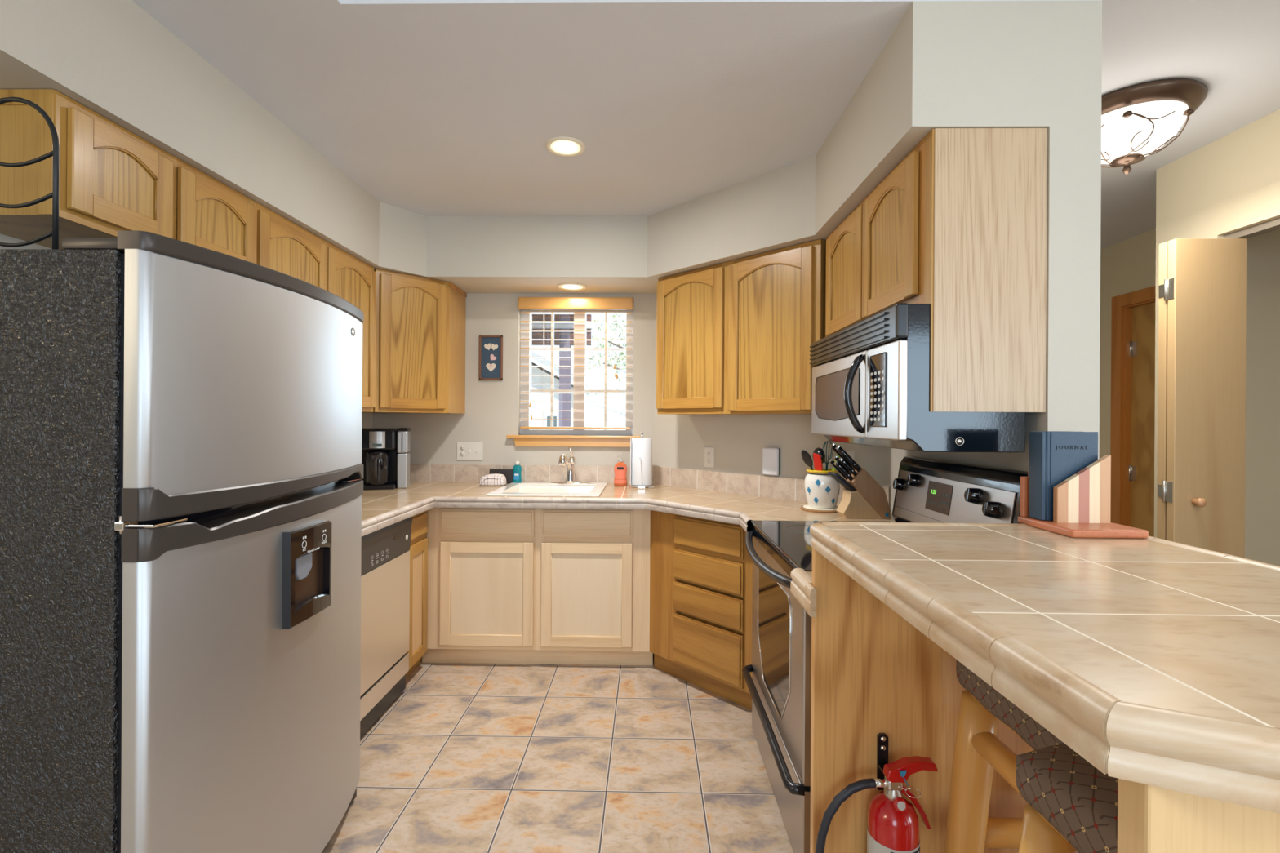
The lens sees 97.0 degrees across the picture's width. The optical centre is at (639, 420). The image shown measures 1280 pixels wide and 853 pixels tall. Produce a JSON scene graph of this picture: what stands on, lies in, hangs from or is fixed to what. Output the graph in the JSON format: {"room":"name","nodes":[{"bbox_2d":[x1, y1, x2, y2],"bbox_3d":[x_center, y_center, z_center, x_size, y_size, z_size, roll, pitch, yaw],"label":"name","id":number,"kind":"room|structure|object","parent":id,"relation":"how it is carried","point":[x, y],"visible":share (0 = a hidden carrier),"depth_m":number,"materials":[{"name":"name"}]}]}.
{"room":"kitchen","nodes":[
{"label":"kitchen","id":0,"kind":"room"},
{"bbox_2d":[0,233,373,428],"bbox_3d":[-3.587,-0.103,0.532,2.496,2.800,7.540,0,0,34],"label":"wall","id":1,"kind":"structure","parent":0,"point":[367,418],"depth_m":1.63,"materials":[{"name":"paint"}]},
{"bbox_2d":[0,88,257,263],"bbox_3d":[-1.591,-0.668,1.760,0.322,0.311,0.709,0,0,1],"label":"upper cabinet","id":2,"kind":"object","parent":1,"relation":"attached to","point":[112,179],"visible":0.9,"depth_m":1.53,"materials":[{"name":"brown wood"}]},
{"bbox_2d":[253,200,376,412],"bbox_3d":[-1.580,-0.435,2.579,0.322,0.776,0.925,0,0,1],"label":"upper cabinet","id":3,"kind":"object","parent":1,"relation":"attached to","point":[285,246],"visible":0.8,"depth_m":2.54,"materials":[{"name":"brown wood"}]},
{"bbox_2d":[0,0,379,266],"bbox_3d":[-1.578,-0.998,2.000,0.340,0.345,2.050,0,0,1],"label":"soffit","id":4,"kind":"structure","parent":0,"point":[113,58],"depth_m":1.73,"materials":[{"name":"paint"}]},
{"bbox_2d":[373,293,655,538],"bbox_3d":[-0.761,0.075,3.730,1.935,2.480,0.165,0,0,1],"label":"wall","id":5,"kind":"structure","parent":0,"point":[492,407],"depth_m":3.65,"materials":[{"name":"paint"}]},
{"bbox_2d":[362,268,466,413],"bbox_3d":[-1.427,-0.435,3.357,0.604,0.777,0.600,0,0,1],"label":"upper cabinet","id":6,"kind":"object","parent":5,"relation":"attached to","point":[420,321],"visible":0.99,"depth_m":3.21,"materials":[{"name":"brown wood"}]},
{"bbox_2d":[457,442,482,460],"bbox_3d":[-1.097,0.199,3.644,0.166,0.116,0.017,0,0,1],"label":"switch plate","id":7,"kind":"object","parent":5,"relation":"attached to","point":[465,451],"visible":1,"depth_m":3.65,"materials":[{"name":"white plastic"}]},
{"bbox_2d":[479,335,502,380],"bbox_3d":[-0.959,-0.404,3.641,0.150,0.286,0.018,0,0,1],"label":"picture frame","id":8,"kind":"object","parent":5,"relation":"attached to","point":[491,347],"visible":1,"depth_m":3.64,"materials":[{"name":"blue wood"}]},
{"bbox_2d":[506,308,640,447],"bbox_3d":[-0.420,-0.314,3.679,0.853,0.962,0.175,0,0,1],"label":"window","id":9,"kind":"structure","parent":5,"relation":"in","point":[527,437],"depth_m":3.71,"materials":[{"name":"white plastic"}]},
{"bbox_2d":[517,297,633,429],"bbox_3d":[-0.414,-0.367,3.650,0.738,0.844,0.086,0,0,1],"label":"window blind","id":10,"kind":"object","parent":9,"relation":"attached to","point":[523,303],"visible":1,"depth_m":3.64,"materials":[{"name":"brown wood"}]},
{"bbox_2d":[359,464,889,506],"bbox_3d":[-0.304,0.347,2.822,2.879,0.114,1.635,0,0,1],"label":"backsplash","id":11,"kind":"structure","parent":5,"relation":"attached to","point":[768,486],"depth_m":3.57,"materials":[{"name":"tile"}]},
{"bbox_2d":[321,653,794,852],"bbox_3d":[0.000,1.370,0.550,9.400,0.100,7.700,0,0,1],"label":"floor","id":12,"kind":"structure","parent":0,"point":[468,757],"depth_m":2.15,"materials":[{"name":"tile"}]},
{"bbox_2d":[0,230,364,852],"bbox_3d":[-1.313,0.468,1.546,0.863,1.688,0.859,0,0,1],"label":"refrigerator","id":13,"kind":"object","parent":12,"relation":"on","point":[181,467],"visible":1,"depth_m":1.17,"materials":[{"name":"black metal"}]},
{"bbox_2d":[0,96,59,248],"bbox_3d":[-1.409,-0.534,1.342,0.208,0.386,0.180,0,0,1],"label":"wine rack","id":14,"kind":"object","parent":13,"relation":"on","point":[55,153],"visible":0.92,"depth_m":1.27,"materials":[{"name":"metal"}]},
{"bbox_2d":[360,516,412,737],"bbox_3d":[-1.416,0.883,2.436,0.624,0.855,0.604,0,0,1],"label":"dishwasher","id":15,"kind":"object","parent":12,"relation":"on","point":[385,552],"visible":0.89,"depth_m":2.47,"materials":[{"name":"beige plastic"}]},
{"bbox_2d":[360,653,405,737],"bbox_3d":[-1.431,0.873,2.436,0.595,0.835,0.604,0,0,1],"label":"toe kick","id":16,"kind":"object","parent":15,"relation":"in","point":[388,675],"depth_m":2.45,"materials":[{"name":"plastic"}]},
{"bbox_2d":[405,510,427,678],"bbox_3d":[-1.426,0.882,2.910,0.610,0.858,0.345,0,0,1],"label":"base cabinet","id":17,"kind":"object","parent":12,"relation":"on","point":[418,629],"visible":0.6,"depth_m":2.89,"materials":[{"name":"brown wood"}]},
{"bbox_2d":[422,507,653,665],"bbox_3d":[-0.550,0.887,3.299,1.250,0.858,0.620,0,0,1],"label":"base cabinet","id":18,"kind":"object","parent":12,"relation":"on","point":[506,585],"visible":0.95,"depth_m":3.00,"materials":[{"name":"brown wood"}]},
{"bbox_2d":[361,482,895,536],"bbox_3d":[-0.307,0.430,2.812,2.875,0.056,1.655,0,0,1],"label":"countertop","id":19,"kind":"structure","parent":18,"relation":"on","point":[380,508],"depth_m":2.92,"materials":[{"name":"tile"}]},
{"bbox_2d":[361,427,410,489],"bbox_3d":[-1.500,0.220,3.317,0.267,0.352,0.256,0,0,-16],"label":"coffee maker","id":20,"kind":"object","parent":19,"relation":"on","point":[385,454],"visible":0.94,"depth_m":3.26,"materials":[{"name":"black plastic"}]},
{"bbox_2d":[480,473,506,485],"bbox_3d":[-0.904,0.365,3.482,0.151,0.068,0.096,0,0,1],"label":"dish towel","id":21,"kind":"object","parent":19,"relation":"on","point":[494,479],"visible":1,"depth_m":3.44,"materials":[{"name":"white fabric"}]},
{"bbox_2d":[489,468,513,483],"bbox_3d":[-0.870,0.355,3.606,0.175,0.091,0.025,0,0,1],"label":"cutting board","id":22,"kind":"object","parent":19,"relation":"on","point":[508,473],"visible":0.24,"depth_m":3.59,"materials":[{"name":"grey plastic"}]},
{"bbox_2d":[485,481,607,497],"bbox_3d":[-0.512,0.485,3.303,0.604,0.184,0.620,0,0,1],"label":"sink","id":23,"kind":"object","parent":19,"relation":"in","point":[523,488],"visible":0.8,"depth_m":3.49,"materials":[{"name":"ceramic"}]},
{"bbox_2d":[512,461,521,483],"bbox_3d":[-0.773,0.324,3.567,0.060,0.134,0.036,0,0,1],"label":"detergent bottle","id":24,"kind":"object","parent":23,"relation":"on","point":[517,468],"visible":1,"depth_m":3.55,"materials":[{"name":"teal plastic"}]},
{"bbox_2d":[503,484,595,493],"bbox_3d":[-0.513,0.487,3.291,0.510,0.180,0.475,0,0,1],"label":"basin","id":25,"kind":"object","parent":23,"relation":"in","point":[513,488],"depth_m":3.50,"materials":[{"name":"ceramic"}]},
{"bbox_2d":[550,447,590,484],"bbox_3d":[-0.444,0.279,3.534,0.224,0.228,0.173,0,0,-40],"label":"faucet","id":26,"kind":"object","parent":19,"relation":"on","point":[563,460],"visible":1,"depth_m":3.52,"materials":[{"name":"silver metal"}]},
{"bbox_2d":[613,462,626,486],"bbox_3d":[-0.120,0.305,3.498,0.083,0.200,0.060,0,0,1],"label":"soap bottle","id":27,"kind":"object","parent":19,"relation":"on","point":[620,468],"visible":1,"depth_m":3.48,"materials":[{"name":"orange plastic"}]},
{"bbox_2d":[628,431,654,488],"bbox_3d":[0.011,0.236,3.420,0.156,0.340,0.156,0,0,1],"label":"paper towel holder","id":28,"kind":"object","parent":19,"relation":"on","point":[632,486],"visible":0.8,"depth_m":3.36,"materials":[{"name":"silver metal"}]},
{"bbox_2d":[630,437,652,485],"bbox_3d":[0.008,0.246,3.420,0.132,0.280,0.126,0,0,1],"label":"paper towel roll","id":29,"kind":"object","parent":28,"relation":"on","point":[642,448],"visible":0.96,"depth_m":3.37,"materials":[{"name":"white paper"}]},
{"bbox_2d":[800,504,838,513],"bbox_3d":[0.838,0.405,2.607,0.188,0.014,0.188,0,0,1],"label":"trivet","id":30,"kind":"object","parent":19,"relation":"on","point":[806,508],"visible":0.59,"depth_m":2.54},
{"bbox_2d":[804,468,839,508],"bbox_3d":[0.838,0.311,2.607,0.156,0.172,0.159,0,0,1],"label":"utensil crock","id":31,"kind":"object","parent":30,"relation":"on","point":[822,491],"visible":0.84,"depth_m":2.55,"materials":[{"name":"ceramic"}]},
{"bbox_2d":[800,449,813,470],"bbox_3d":[0.807,0.256,2.597,0.134,0.243,0.039,0,0,-4],"label":"serving spoon","id":32,"kind":"object","parent":31,"relation":"in","point":[806,458],"visible":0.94,"depth_m":2.59,"materials":[{"name":"black plastic"}]},
{"bbox_2d":[813,453,822,471],"bbox_3d":[0.813,0.262,2.567,0.042,0.228,0.051,0,0,40],"label":"spatula","id":33,"kind":"object","parent":31,"relation":"in","point":[818,465],"visible":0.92,"depth_m":2.55,"materials":[{"name":"red plastic"}]},
{"bbox_2d":[815,480,820,487],"bbox_3d":[0.798,0.283,2.540,0.023,0.037,0.003,0,0,31],"label":"flower","id":34,"kind":"object","parent":31,"relation":"on","point":[817,482],"depth_m":2.54,"materials":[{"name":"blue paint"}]},
{"bbox_2d":[812,447,825,464],"bbox_3d":[0.833,0.251,2.638,0.053,0.250,0.078,0,0,1],"label":"ladle","id":35,"kind":"object","parent":31,"relation":"in","point":[818,451],"visible":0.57,"depth_m":2.61,"materials":[{"name":"black plastic"}]},
{"bbox_2d":[822,440,833,471],"bbox_3d":[0.873,0.235,2.634,0.050,0.282,0.050,0,0,1],"label":"whisk","id":36,"kind":"object","parent":31,"relation":"in","point":[827,463],"visible":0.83,"depth_m":2.63,"materials":[{"name":"teal plastic"}]},
{"bbox_2d":[825,486,830,494],"bbox_3d":[0.840,0.313,2.530,0.023,0.037,0.005,0,0,-10],"label":"flower","id":37,"kind":"object","parent":31,"relation":"on","point":[827,488],"depth_m":2.53,"materials":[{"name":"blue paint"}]},
{"bbox_2d":[835,467,890,519],"bbox_3d":[0.951,0.307,2.417,0.193,0.211,0.110,0,0,1],"label":"knife block","id":38,"kind":"object","parent":19,"relation":"on","point":[869,500],"visible":0.88,"depth_m":2.37,"materials":[{"name":"brown wood"}]},
{"bbox_2d":[827,471,847,489],"bbox_3d":[0.864,0.262,2.450,0.100,0.085,0.021,0,0,1],"label":"steak knife","id":39,"kind":"object","parent":38,"relation":"in","point":[828,472],"visible":0.23,"depth_m":2.45,"materials":[{"name":"black plastic"}]},
{"bbox_2d":[828,458,848,479],"bbox_3d":[0.860,0.211,2.444,0.087,0.091,0.017,0,0,1],"label":"kitchen knife","id":40,"kind":"object","parent":38,"relation":"in","point":[831,461],"visible":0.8,"depth_m":2.44,"materials":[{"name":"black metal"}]},
{"bbox_2d":[829,471,849,490],"bbox_3d":[0.863,0.262,2.428,0.100,0.085,0.021,0,0,1],"label":"steak knife","id":41,"kind":"object","parent":38,"relation":"in","point":[830,473],"visible":0.26,"depth_m":2.42,"materials":[{"name":"black plastic"}]},
{"bbox_2d":[831,471,850,490],"bbox_3d":[0.863,0.262,2.405,0.100,0.085,0.021,0,0,1],"label":"steak knife","id":42,"kind":"object","parent":38,"relation":"in","point":[832,472],"visible":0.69,"depth_m":2.40,"materials":[{"name":"black plastic"}]},
{"bbox_2d":[830,443,855,470],"bbox_3d":[0.879,0.158,2.444,0.115,0.120,0.017,0,0,1],"label":"kitchen knife","id":43,"kind":"object","parent":38,"relation":"in","point":[833,446],"visible":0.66,"depth_m":2.44,"materials":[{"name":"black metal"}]},
{"bbox_2d":[833,455,852,475],"bbox_3d":[0.878,0.194,2.444,0.082,0.085,0.017,0,0,1],"label":"kitchen knife","id":44,"kind":"object","parent":38,"relation":"in","point":[836,458],"visible":0.71,"depth_m":2.44,"materials":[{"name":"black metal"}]},
{"bbox_2d":[834,461,853,480],"bbox_3d":[0.862,0.214,2.392,0.081,0.085,0.017,0,0,1],"label":"kitchen knife","id":45,"kind":"object","parent":38,"relation":"in","point":[837,464],"visible":1,"depth_m":2.38,"materials":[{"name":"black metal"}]},
{"bbox_2d":[832,472,856,491],"bbox_3d":[0.862,0.262,2.384,0.100,0.085,0.021,0,0,1],"label":"steak knife","id":46,"kind":"object","parent":38,"relation":"in","point":[838,477],"visible":1,"depth_m":2.38,"materials":[{"name":"black rubber"}]},
{"bbox_2d":[838,457,857,475],"bbox_3d":[0.880,0.196,2.392,0.076,0.079,0.017,0,0,1],"label":"kitchen knife","id":47,"kind":"object","parent":38,"relation":"in","point":[842,460],"visible":1,"depth_m":2.38,"materials":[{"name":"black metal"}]},
{"bbox_2d":[835,444,861,471],"bbox_3d":[0.881,0.161,2.392,0.110,0.115,0.017,0,0,1],"label":"kitchen knife","id":48,"kind":"object","parent":38,"relation":"in","point":[838,448],"visible":1,"depth_m":2.38,"materials":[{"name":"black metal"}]},
{"bbox_2d":[649,510,752,710],"bbox_3d":[0.465,0.894,2.917,0.520,0.858,0.710,0,0,-44],"label":"base cabinet","id":49,"kind":"object","parent":12,"relation":"on","point":[701,570],"visible":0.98,"depth_m":2.73,"materials":[{"name":"orange wood"}]},
{"bbox_2d":[742,455,1027,852],"bbox_3d":[0.747,0.732,1.914,0.736,1.185,0.785,0,0,1],"label":"range","id":50,"kind":"object","parent":12,"relation":"on","point":[927,490],"visible":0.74,"depth_m":1.81,"materials":[{"name":"silver metal"}]},
{"bbox_2d":[751,520,897,571],"bbox_3d":[0.746,0.416,1.914,0.602,0.018,0.768,0,0,1],"label":"cooktop","id":51,"kind":"object","parent":50,"relation":"in","point":[790,540],"depth_m":1.95,"materials":[{"name":"black glass"}]},
{"bbox_2d":[943,660,1065,852],"bbox_3d":[0.879,0.912,1.109,0.430,0.829,0.430,0,0,1],"label":"bar stool","id":52,"kind":"object","parent":12,"relation":"on","point":[978,750],"visible":0.16,"depth_m":1.22,"materials":[{"name":"wood"}]},
{"bbox_2d":[955,660,1065,750],"bbox_3d":[0.882,0.546,1.109,0.356,0.096,0.356,0,0,1],"label":"seat cushion","id":53,"kind":"object","parent":52,"relation":"on","point":[1037,737],"depth_m":1.09,"materials":[{"name":"fabric"}]},
{"bbox_2d":[809,521,1279,852],"bbox_3d":[0.774,0.790,0.930,0.732,1.070,0.989,0,0,1],"label":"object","id":54,"kind":"structure","parent":12,"relation":"on","point":[1156,661],"depth_m":0.80,"materials":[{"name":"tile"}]},
{"bbox_2d":[790,568,816,617],"bbox_3d":[0.757,0.435,1.433,0.704,0.068,0.186,0,0,1],"label":"countertop","id":55,"kind":"structure","parent":54,"relation":"attached to","point":[802,588],"depth_m":1.42,"materials":[{"name":"tile"}]},
{"bbox_2d":[815,733,937,852],"bbox_3d":[0.538,0.974,1.302,0.274,0.445,0.120,0,0,1],"label":"fire extinguisher","id":56,"kind":"object","parent":54,"relation":"attached to","point":[893,824],"visible":1,"depth_m":1.28,"materials":[{"name":"red metal"}]},
{"bbox_2d":[1017,454,1148,538],"bbox_3d":[1.036,0.170,1.336,0.168,0.178,0.187,0,0,1],"label":"book stand","id":57,"kind":"object","parent":54,"relation":"on","point":[1082,501],"visible":0.83,"depth_m":1.33,"materials":[{"name":"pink wood"}]},
{"bbox_2d":[1028,431,1097,520],"bbox_3d":[1.026,0.133,1.374,0.132,0.212,0.050,0,0,1],"label":"journal","id":58,"kind":"object","parent":57,"relation":"in","point":[1055,456],"visible":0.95,"depth_m":1.35,"materials":[{"name":"paper"}]},
{"bbox_2d":[1015,744,1117,852],"bbox_3d":[0.774,0.912,0.740,0.430,0.829,0.430,0,0,-4],"label":"bar stool","id":59,"kind":"object","parent":12,"relation":"on","point":[1072,807],"visible":0.34,"depth_m":0.81,"materials":[{"name":"brown fabric"}]},
{"bbox_2d":[132,0,1279,248],"bbox_3d":[0.016,-1.180,0.550,9.400,0.040,7.700,0,0,1],"label":"ceiling","id":60,"kind":"structure","parent":0,"point":[433,108],"depth_m":1.93,"materials":[{"name":"paint"}]},
{"bbox_2d":[545,136,585,156],"bbox_3d":[-0.316,-1.159,2.398,0.168,0.007,0.168,0,0,1],"label":"recessed light","id":61,"kind":"object","parent":60,"relation":"in","point":[563,147],"visible":1,"depth_m":2.39,"materials":[{"name":"beige glass"}]},
{"bbox_2d":[1101,78,1208,174],"bbox_3d":[1.809,-1.030,2.103,0.424,0.236,0.424,0,0,1],"label":"ceiling lamp","id":62,"kind":"object","parent":60,"relation":"attached to","point":[1137,120],"visible":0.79,"depth_m":1.98,"materials":[{"name":"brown glass"}]},
{"bbox_2d":[372,0,1050,293],"bbox_3d":[-0.298,-0.990,2.607,2.880,0.345,2.065,0,0,1],"label":"soffit","id":63,"kind":"structure","parent":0,"point":[945,64],"depth_m":1.94,"materials":[{"name":"paint"}]},
{"bbox_2d":[557,282,586,290],"bbox_3d":[-0.415,-0.814,3.447,0.176,0.007,0.176,0,0,1],"label":"recessed light","id":64,"kind":"object","parent":63,"relation":"in","point":[569,286],"visible":1,"depth_m":3.44,"materials":[{"name":"beige glass"}]},
{"bbox_2d":[647,155,828,293],"bbox_3d":[0.512,-0.984,2.970,0.336,0.345,1.602,0,0,-44],"label":"wall","id":65,"kind":"structure","parent":0,"point":[775,210],"depth_m":2.77,"materials":[{"name":"paint"}]},
{"bbox_2d":[654,293,890,486],"bbox_3d":[0.659,0.084,3.142,0.124,2.480,1.492,0,0,-44],"label":"wall","id":66,"kind":"structure","parent":0,"point":[738,442],"depth_m":3.13,"materials":[{"name":"paint"}]},
{"bbox_2d":[704,447,714,467],"bbox_3d":[0.404,0.216,3.308,0.010,0.118,0.072,0,0,-44],"label":"wall outlet","id":67,"kind":"object","parent":66,"relation":"attached to","point":[708,451],"visible":1,"depth_m":3.30,"materials":[{"name":"white plastic"}]},
{"bbox_2d":[656,239,826,414],"bbox_3d":[0.542,-0.421,2.965,0.287,0.776,1.005,0,0,-44],"label":"upper cabinet","id":68,"kind":"object","parent":66,"relation":"attached to","point":[736,336],"visible":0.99,"depth_m":2.80,"materials":[{"name":"brown wood"}]},
{"bbox_2d":[762,447,780,475],"bbox_3d":[0.695,0.216,2.996,0.026,0.144,0.097,0,0,-44],"label":"wall box","id":69,"kind":"object","parent":66,"relation":"attached to","point":[771,456],"visible":1,"depth_m":2.98,"materials":[{"name":"white plastic"}]},
{"bbox_2d":[840,451,855,475],"bbox_3d":[0.992,0.206,2.702,0.010,0.118,0.072,0,0,-44],"label":"wall outlet","id":70,"kind":"object","parent":66,"relation":"attached to","point":[852,454],"visible":0.12,"depth_m":2.68,"materials":[{"name":"white plastic"}]},
{"bbox_2d":[889,0,1102,512],"bbox_3d":[1.210,0.088,2.917,0.140,2.480,2.730,0,0,1],"label":"wall","id":71,"kind":"structure","parent":0,"point":[1074,130],"depth_m":1.55,"materials":[{"name":"paint"}]},
{"bbox_2d":[825,128,1047,412],"bbox_3d":[0.961,-0.415,2.033,0.332,0.783,0.944,0,0,1],"label":"upper cabinet","id":72,"kind":"object","parent":71,"relation":"attached to","point":[958,227],"visible":0.95,"depth_m":1.56,"materials":[{"name":"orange wood"}]},
{"bbox_2d":[809,302,1025,452],"bbox_3d":[0.890,-0.119,1.982,0.459,0.414,0.834,0,0,1],"label":"microwave","id":73,"kind":"object","parent":72,"relation":"attached to","point":[871,375],"visible":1,"depth_m":1.62,"materials":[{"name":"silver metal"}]},
{"bbox_2d":[1099,108,1279,566],"bbox_3d":[2.217,0.094,2.616,1.885,2.480,3.500,0,0,1],"label":"wall","id":74,"kind":"structure","parent":0,"point":[1230,184],"depth_m":2.46,"materials":[{"name":"paint"}]},
{"bbox_2d":[1110,285,1155,537],"bbox_3d":[3.094,0.273,3.188,0.128,2.135,0.930,0,0,1],"label":"door","id":75,"kind":"structure","parent":74,"relation":"in","point":[1132,313],"depth_m":3.54,"materials":[{"name":"brown wood"}]},
{"bbox_2d":[1223,217,1279,238],"bbox_3d":[2.390,-0.741,1.633,0.050,0.028,1.340,0,0,1],"label":"closet track","id":76,"kind":"object","parent":74,"relation":"attached to","point":[1268,226],"visible":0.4,"depth_m":2.19,"materials":[{"name":"metal"}]},
{"bbox_2d":[1156,238,1246,558],"bbox_3d":[2.216,0.302,2.224,0.283,2.025,0.114,0,0,1],"label":"bifold door","id":77,"kind":"structure","parent":76,"relation":"hanging from","point":[1202,282],"depth_m":2.21,"materials":[{"name":"brown wood"}]},
{"label":"outside","id":78,"kind":"structure","parent":0,"visible":0},
{"bbox_3d":[0.249,1.872,16.973,32.000,0.100,26.050,0,0,1],"label":"ground","id":79,"kind":"structure","parent":78,"visible":0},
{"bbox_2d":[531,314,592,426],"bbox_3d":[-0.919,0.204,5.365,4.400,3.220,2.100,0,0,1],"label":"porch","id":80,"kind":"object","parent":79,"relation":"on","point":[564,407],"visible":0.11,"depth_m":5.95,"materials":[{"name":"purple wood"}]},
{"bbox_2d":[530,351,609,429],"bbox_3d":[-4.824,-0.571,14.526,7.700,4.720,5.700,0,0,1],"label":"neighbor house","id":81,"kind":"structure","parent":79,"relation":"on","point":[535,370],"depth_m":12.03,"materials":[{"name":"white"}]},
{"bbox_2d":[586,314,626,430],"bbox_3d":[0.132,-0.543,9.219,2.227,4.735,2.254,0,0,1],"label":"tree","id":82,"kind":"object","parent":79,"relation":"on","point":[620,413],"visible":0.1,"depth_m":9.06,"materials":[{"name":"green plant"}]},
{"bbox_2d":[597,351,626,430],"bbox_3d":[-0.220,-0.239,19.026,2.471,4.122,2.500,0,0,1],"label":"tree","id":83,"kind":"object","parent":79,"relation":"on","point":[624,359],"visible":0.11,"depth_m":18.86,"materials":[{"name":"green plant"}]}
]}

